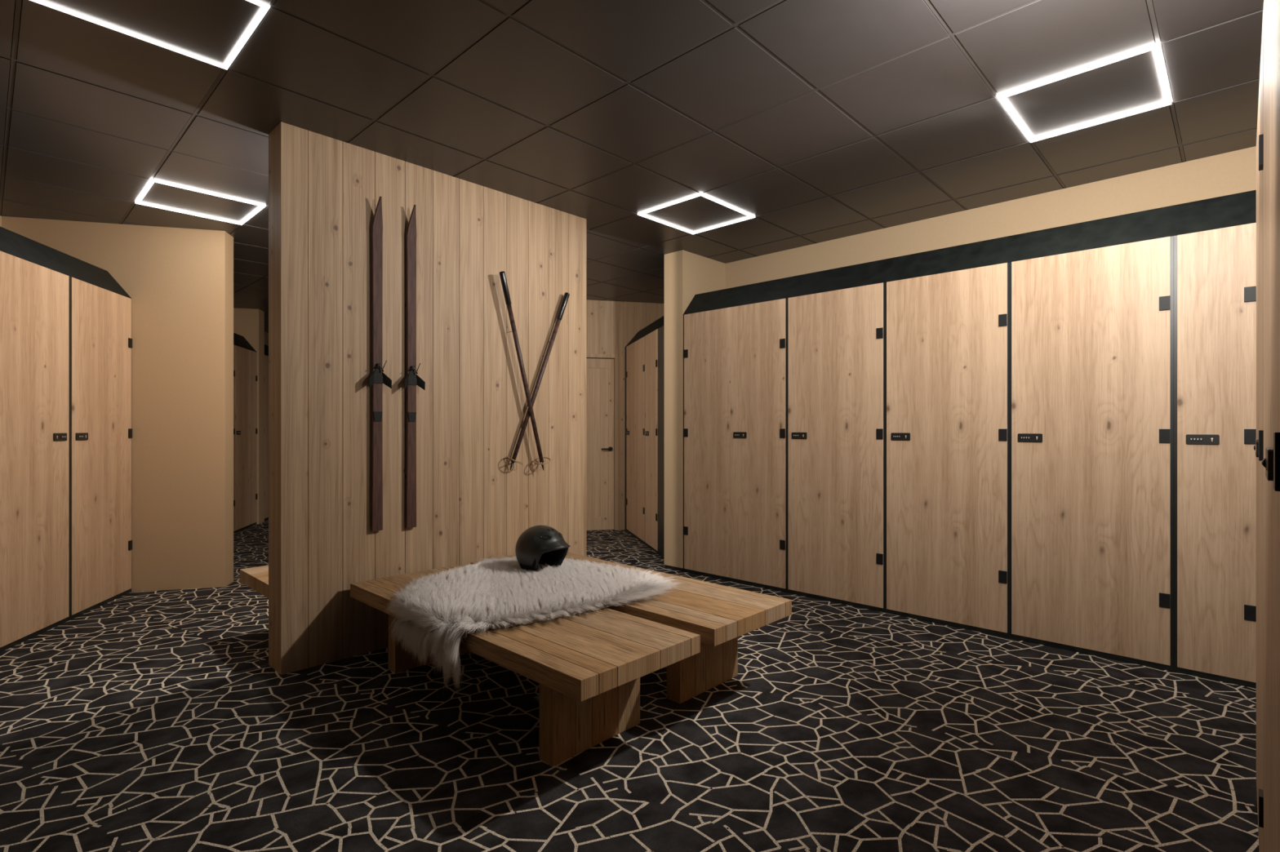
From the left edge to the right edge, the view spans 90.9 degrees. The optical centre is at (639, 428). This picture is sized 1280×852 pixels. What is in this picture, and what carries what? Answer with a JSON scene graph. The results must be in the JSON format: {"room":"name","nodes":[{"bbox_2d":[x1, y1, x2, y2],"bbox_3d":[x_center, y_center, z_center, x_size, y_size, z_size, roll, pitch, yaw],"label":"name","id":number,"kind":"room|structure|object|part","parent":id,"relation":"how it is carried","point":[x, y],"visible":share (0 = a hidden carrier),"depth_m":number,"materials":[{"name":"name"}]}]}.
{"room":"changing room","nodes":[
{"label":"changing room","id":0,"kind":"room"},
{"bbox_2d":[1,216,233,591],"bbox_3d":[-3.828,-0.144,4.670,1.390,2.688,0.166,0,0,-14],"label":"wall","id":1,"kind":"structure","parent":0,"point":[179,282],"depth_m":4.68,"materials":[{"name":"beige paint"}]},
{"bbox_2d":[0,215,268,346],"bbox_3d":[-4.345,-0.144,3.633,0.111,2.688,15.600,0,0,-14],"label":"wall","id":2,"kind":"structure","parent":0,"point":[266,335],"depth_m":9.75,"materials":[{"name":"beige paint"}]},
{"bbox_2d":[233,307,264,524],"bbox_3d":[-5.056,-0.144,7.907,0.550,2.688,0.200,0,0,-14],"label":"wall","id":3,"kind":"structure","parent":0,"point":[249,323],"depth_m":7.89,"materials":[{"name":"beige paint"}]},
{"bbox_2d":[268,121,724,675],"bbox_3d":[-0.519,-0.144,4.492,0.209,2.688,3.762,0,0,44],"label":"wall","id":4,"kind":"structure","parent":0,"point":[325,192],"depth_m":3.56,"materials":[{"name":"brown wood"}]},
{"bbox_2d":[368,196,391,531],"bbox_3d":[-1.399,-0.340,3.368,0.072,1.780,0.126,0,0,44],"label":"ski","id":5,"kind":"object","parent":4,"relation":"attached to","point":[377,378],"visible":1,"depth_m":3.37,"materials":[{"name":"brown wood"}]},
{"bbox_3d":[-1.402,-0.062,3.370,0.006,0.052,0.048,0,0,44],"label":"heel plate","id":6,"kind":"part","parent":5,"relation":"part of","materials":[{"name":"grey metal"}]},
{"bbox_3d":[-1.398,-0.292,3.366,0.014,0.106,0.052,0,0,44],"label":"toe plate","id":7,"kind":"part","parent":5,"relation":"part of","materials":[{"name":"black metal"}]},
{"bbox_2d":[404,204,425,528],"bbox_3d":[-1.266,-0.340,3.507,0.072,1.790,0.126,0,0,44],"label":"ski","id":8,"kind":"object","parent":4,"relation":"attached to","point":[412,380],"visible":1,"depth_m":3.51,"materials":[{"name":"brown wood"}]},
{"bbox_3d":[-1.269,-0.062,3.509,0.006,0.052,0.048,0,0,44],"label":"heel plate","id":9,"kind":"part","parent":8,"relation":"part of","materials":[{"name":"grey metal"}]},
{"bbox_3d":[-1.265,-0.292,3.504,0.014,0.106,0.052,0,0,44],"label":"toe plate","id":10,"kind":"part","parent":8,"relation":"part of","materials":[{"name":"grey metal"}]},
{"bbox_2d":[499,271,551,470],"bbox_3d":[-0.740,-0.345,4.020,0.376,1.247,0.105,0,0,-39],"label":"ski pole","id":11,"kind":"object","parent":4,"relation":"attached to","point":[502,274],"visible":1,"depth_m":3.98,"materials":[{"name":"brown wood"}]},
{"bbox_2d":[533,457,551,464],"bbox_3d":[-0.638,0.213,4.102,0.106,0.031,0.118,0,15,44],"label":"basket","id":12,"kind":"object","parent":11,"relation":"on","point":[541,459],"depth_m":4.09,"materials":[{"name":"brown wood"}]},
{"bbox_2d":[506,292,569,470],"bbox_3d":[-0.669,-0.329,4.132,0.105,1.191,0.510,0,0,37],"label":"ski pole","id":13,"kind":"object","parent":4,"relation":"attached to","point":[566,297],"visible":1,"depth_m":4.13,"materials":[{"name":"brown wood"}]},
{"bbox_2d":[506,456,523,464],"bbox_3d":[-0.791,0.204,3.973,0.106,0.031,0.118,0,-21,44],"label":"basket","id":14,"kind":"object","parent":13,"relation":"on","point":[513,459],"depth_m":3.97,"materials":[{"name":"brown wood"}]},
{"bbox_2d":[665,564,683,571],"bbox_3d":[0.529,1.186,5.591,0.194,0.028,0.704,0,0,44],"label":"trim","id":15,"kind":"structure","parent":4,"relation":"attached to","point":[666,566],"depth_m":5.33,"materials":[{"name":"black metal"}]},
{"bbox_2d":[586,299,664,530],"bbox_3d":[-1.042,-0.144,7.267,2.840,2.688,0.121,0,0,-14],"label":"wall","id":16,"kind":"structure","parent":0,"point":[611,326],"depth_m":7.41,"materials":[{"name":"brown wood"}]},
{"bbox_2d":[586,353,618,530],"bbox_3d":[-0.647,0.168,7.336,0.800,2.065,0.154,0,0,-14],"label":"door","id":17,"kind":"structure","parent":16,"relation":"in","point":[602,370],"depth_m":7.38,"materials":[{"name":"brown wood"}]},
{"bbox_3d":[-0.383,0.245,7.355,0.141,0.052,0.064,0,0,-14],"label":"handle","id":18,"kind":"part","parent":17,"relation":"part of","materials":[{"name":"black metal"}]},
{"bbox_2d":[0,519,1258,851],"bbox_3d":[-3.109,1.200,4.215,14.080,0.001,11.000,0,0,44],"label":"floor","id":19,"kind":"structure","parent":0,"point":[161,721],"depth_m":2.36,"materials":[{"name":"carpet"}]},
{"bbox_2d":[0,250,70,653],"bbox_3d":[-3.838,0.128,3.489,0.792,2.145,0.714,0,0,-14],"label":"locker","id":20,"kind":"object","parent":19,"relation":"on","point":[35,299],"visible":1,"depth_m":3.60,"materials":[{"name":"brown wood"}]},
{"bbox_2d":[0,226,131,298],"bbox_3d":[-3.928,-1.043,3.829,0.780,0.194,1.417,0,0,-14],"label":"hood","id":21,"kind":"object","parent":20,"relation":"on","point":[12,243],"visible":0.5,"depth_m":3.90,"materials":[{"name":"black metal"}]},
{"bbox_2d":[70,276,132,620],"bbox_3d":[-4.007,0.128,4.178,0.792,2.145,0.702,0,0,-14],"label":"locker","id":22,"kind":"object","parent":19,"relation":"on","point":[101,340],"visible":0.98,"depth_m":4.23,"materials":[{"name":"brown wood"}]},
{"bbox_2d":[233,344,235,533],"bbox_3d":[-4.765,0.128,6.769,0.512,2.145,0.709,0,0,-14],"label":"locker","id":23,"kind":"object","parent":19,"relation":"on","point":[233,344],"visible":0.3,"depth_m":7.14,"materials":[{"name":"beige wood"}]},
{"bbox_3d":[-4.537,0.114,6.825,0.020,2.117,0.690,0,0,-14],"label":"door","id":24,"kind":"part","parent":23,"relation":"part of","materials":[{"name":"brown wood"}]},
{"bbox_2d":[234,345,257,533],"bbox_3d":[-4.935,0.128,7.463,0.512,2.145,0.718,0,0,-14],"label":"locker","id":25,"kind":"object","parent":19,"relation":"on","point":[245,360],"visible":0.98,"depth_m":7.46,"materials":[{"name":"brown wood"}]},
{"bbox_2d":[233,333,257,352],"bbox_3d":[-4.856,-1.043,7.117,0.500,0.194,1.429,0,0,-14],"label":"hood","id":26,"kind":"object","parent":25,"relation":"on","point":[239,340],"visible":0.14,"depth_m":7.57,"materials":[{"name":"black metal"}]},
{"bbox_2d":[240,565,268,598],"bbox_3d":[-1.464,1.000,4.037,0.513,0.400,1.786,0,0,44],"label":"bench","id":27,"kind":"object","parent":19,"relation":"on","point":[255,578],"visible":0.18,"depth_m":3.43,"materials":[{"name":"brown wood"}]},
{"bbox_2d":[264,355,268,520],"bbox_3d":[-5.156,0.128,8.352,0.507,2.145,0.708,0,0,-14],"label":"locker","id":28,"kind":"object","parent":19,"relation":"on","point":[266,357],"visible":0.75,"depth_m":8.21,"materials":[{"name":"beige wood"}]},
{"bbox_2d":[264,344,268,355],"bbox_3d":[-5.159,-1.043,8.351,0.500,0.194,0.709,0,0,-14],"label":"hood","id":29,"kind":"object","parent":28,"relation":"on","point":[266,347],"visible":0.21,"depth_m":8.43,"materials":[{"name":"black metal"}]},
{"bbox_2d":[350,564,700,766],"bbox_3d":[-0.629,1.000,2.841,1.805,0.400,0.610,0,0,44],"label":"bench","id":30,"kind":"object","parent":19,"relation":"on","point":[588,667],"visible":0.72,"depth_m":2.35,"materials":[{"name":"brown wood"}]},
{"bbox_3d":[-0.629,0.835,2.841,1.805,0.070,0.610,0,0,44],"label":"seat","id":31,"kind":"part","parent":30,"relation":"part of","materials":[{"name":"brown wood"}]},
{"bbox_2d":[384,555,678,690],"bbox_3d":[-0.581,0.835,3.112,1.100,0.086,1.102,0,0,44],"label":"sheepskin rug","id":32,"kind":"object","parent":30,"relation":"on","point":[435,614],"visible":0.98,"depth_m":2.82,"materials":[{"name":"sheepskin fur"},{"name":"wool"}]},
{"bbox_2d":[515,524,570,572],"bbox_3d":[-0.522,0.658,3.383,0.346,0.268,0.256,0,0,38],"label":"helmet","id":33,"kind":"object","parent":32,"relation":"on","point":[538,544],"visible":0.93,"depth_m":3.31,"materials":[{"name":"black plastic"}]},
{"bbox_3d":[-0.509,0.694,3.374,0.305,0.156,0.214,0,0,38],"label":"edge trim","id":34,"kind":"part","parent":33,"relation":"part of","materials":[{"name":"black rubber"}]},
{"bbox_2d":[470,552,791,703],"bbox_3d":[-0.151,1.000,3.341,1.805,0.400,0.595,0,0,44],"label":"bench","id":35,"kind":"object","parent":19,"relation":"on","point":[719,614],"visible":0.52,"depth_m":2.83,"materials":[{"name":"brown wood"}]},
{"bbox_3d":[-0.151,0.835,3.341,1.805,0.070,0.595,0,0,44],"label":"seat","id":36,"kind":"part","parent":35,"relation":"part of","materials":[{"name":"brown wood"}]},
{"bbox_2d":[624,336,644,544],"bbox_3d":[0.171,0.128,7.000,0.512,2.145,0.973,0,0,-14],"label":"locker","id":37,"kind":"object","parent":19,"relation":"on","point":[634,353],"visible":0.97,"depth_m":6.91,"materials":[{"name":"brown wood"}]},
{"bbox_2d":[624,315,664,347],"bbox_3d":[0.264,-1.043,6.645,0.500,0.194,1.709,0,0,-14],"label":"hood","id":38,"kind":"object","parent":37,"relation":"on","point":[660,322],"visible":0.21,"depth_m":6.64,"materials":[{"name":"black metal"}]},
{"bbox_2d":[644,324,664,559],"bbox_3d":[0.375,0.128,6.171,0.512,2.145,0.734,0,0,-14],"label":"locker","id":39,"kind":"object","parent":19,"relation":"on","point":[655,340],"visible":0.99,"depth_m":6.08,"materials":[{"name":"brown wood"}]},
{"bbox_3d":[0.119,0.114,6.231,0.020,2.117,0.475,0,0,-14],"label":"door","id":40,"kind":"part","parent":39,"relation":"part of","materials":[{"name":"brown wood"}]},
{"bbox_2d":[683,297,786,592],"bbox_3d":[0.915,0.128,5.133,0.981,2.145,0.610,0,0,44],"label":"locker","id":41,"kind":"object","parent":19,"relation":"on","point":[735,358],"visible":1,"depth_m":4.89,"materials":[{"name":"brown wood"}]},
{"bbox_3d":[0.543,0.114,5.096,0.470,2.117,0.020,0,0,44],"label":"door","id":42,"kind":"part","parent":41,"relation":"part of","materials":[{"name":"brown wood"}]},
{"bbox_3d":[0.890,0.114,4.764,0.486,2.117,0.020,0,0,44],"label":"door","id":43,"kind":"part","parent":41,"relation":"part of","materials":[{"name":"brown wood"}]},
{"bbox_2d":[683,190,1256,315],"bbox_3d":[1.806,-1.043,4.290,3.435,0.194,0.598,0,0,44],"label":"panel","id":44,"kind":"object","parent":41,"relation":"on","point":[1237,209],"visible":0.43,"depth_m":3.65,"materials":[{"name":"black metal"}]},
{"bbox_2d":[786,282,884,613],"bbox_3d":[1.530,0.128,4.545,0.719,2.145,0.610,0,0,44],"label":"locker","id":45,"kind":"object","parent":19,"relation":"on","point":[836,339],"visible":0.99,"depth_m":4.32,"materials":[{"name":"brown wood"}]},
{"bbox_2d":[884,262,1009,638],"bbox_3d":[2.049,0.128,4.049,0.715,2.145,0.610,0,0,44],"label":"locker","id":46,"kind":"object","parent":19,"relation":"on","point":[947,335],"visible":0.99,"depth_m":3.81,"materials":[{"name":"brown wood"}]},
{"bbox_2d":[1009,235,1173,671],"bbox_3d":[2.566,0.128,3.555,0.715,2.145,0.610,0,0,44],"label":"locker","id":47,"kind":"object","parent":19,"relation":"on","point":[1091,331],"visible":0.99,"depth_m":3.32,"materials":[{"name":"brown wood"}]},
{"bbox_2d":[1173,222,1256,688],"bbox_3d":[2.934,0.128,3.203,0.301,2.145,0.610,0,0,44],"label":"locker","id":48,"kind":"object","parent":19,"relation":"on","point":[1215,270],"visible":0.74,"depth_m":2.99,"materials":[{"name":"brown wood"}]},
{"bbox_2d":[1253,4,1263,851],"bbox_3d":[1.899,0.128,1.584,0.512,2.145,1.014,0,0,44],"label":"locker","id":49,"kind":"object","parent":19,"relation":"on","point":[1258,447],"visible":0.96,"depth_m":1.66,"materials":[{"name":"beige wood"}]},
{"bbox_3d":[1.732,0.114,1.749,0.020,2.117,0.996,0,0,44],"label":"door","id":50,"kind":"part","parent":49,"relation":"part of","materials":[{"name":"brown wood"}]},
{"bbox_2d":[1261,0,1279,851],"bbox_3d":[1.227,0.128,0.881,0.512,2.145,0.929,0,0,44],"label":"locker","id":51,"kind":"object","parent":19,"relation":"on","point":[1270,462],"visible":1,"depth_m":1.02,"materials":[{"name":"brown wood"}]},
{"bbox_2d":[0,0,1263,333],"bbox_3d":[-3.520,-1.503,4.748,13.435,0.030,11.618,0,0,44],"label":"ceiling","id":52,"kind":"structure","parent":0,"point":[816,121],"depth_m":2.92,"materials":[{"name":"tile"}]},
{"bbox_2d":[30,0,270,69],"bbox_3d":[-1.716,-1.484,2.190,0.560,0.007,0.612,0,0,44],"label":"recessed light","id":53,"kind":"object","parent":52,"relation":"in","point":[264,7],"visible":1,"depth_m":2.36,"materials":[{"name":"white plastic"}]},
{"bbox_2d":[135,179,266,225],"bbox_3d":[-2.913,-1.484,4.179,0.560,0.007,0.612,0,0,44],"label":"recessed light","id":54,"kind":"object","parent":52,"relation":"in","point":[151,182],"visible":1,"depth_m":4.14,"materials":[{"name":"white plastic"}]},
{"bbox_2d":[637,193,755,234],"bbox_3d":[0.397,-1.484,4.401,0.560,0.007,0.612,0,0,44],"label":"recessed light","id":55,"kind":"object","parent":52,"relation":"in","point":[641,214],"visible":1,"depth_m":4.35,"materials":[{"name":"white plastic"}]},
{"bbox_2d":[997,44,1171,142],"bbox_3d":[2.016,-1.484,2.854,0.560,0.007,0.612,0,0,44],"label":"recessed light","id":56,"kind":"object","parent":52,"relation":"in","point":[1155,48],"visible":1,"depth_m":2.77,"materials":[{"name":"white plastic"}]},
{"bbox_2d":[724,146,1256,288],"bbox_3d":[2.285,-0.144,4.331,4.080,2.688,0.120,0,0,44],"label":"wall","id":57,"kind":"structure","parent":0,"point":[1233,172],"depth_m":4.06,"materials":[{"name":"beige paint"}]}
]}

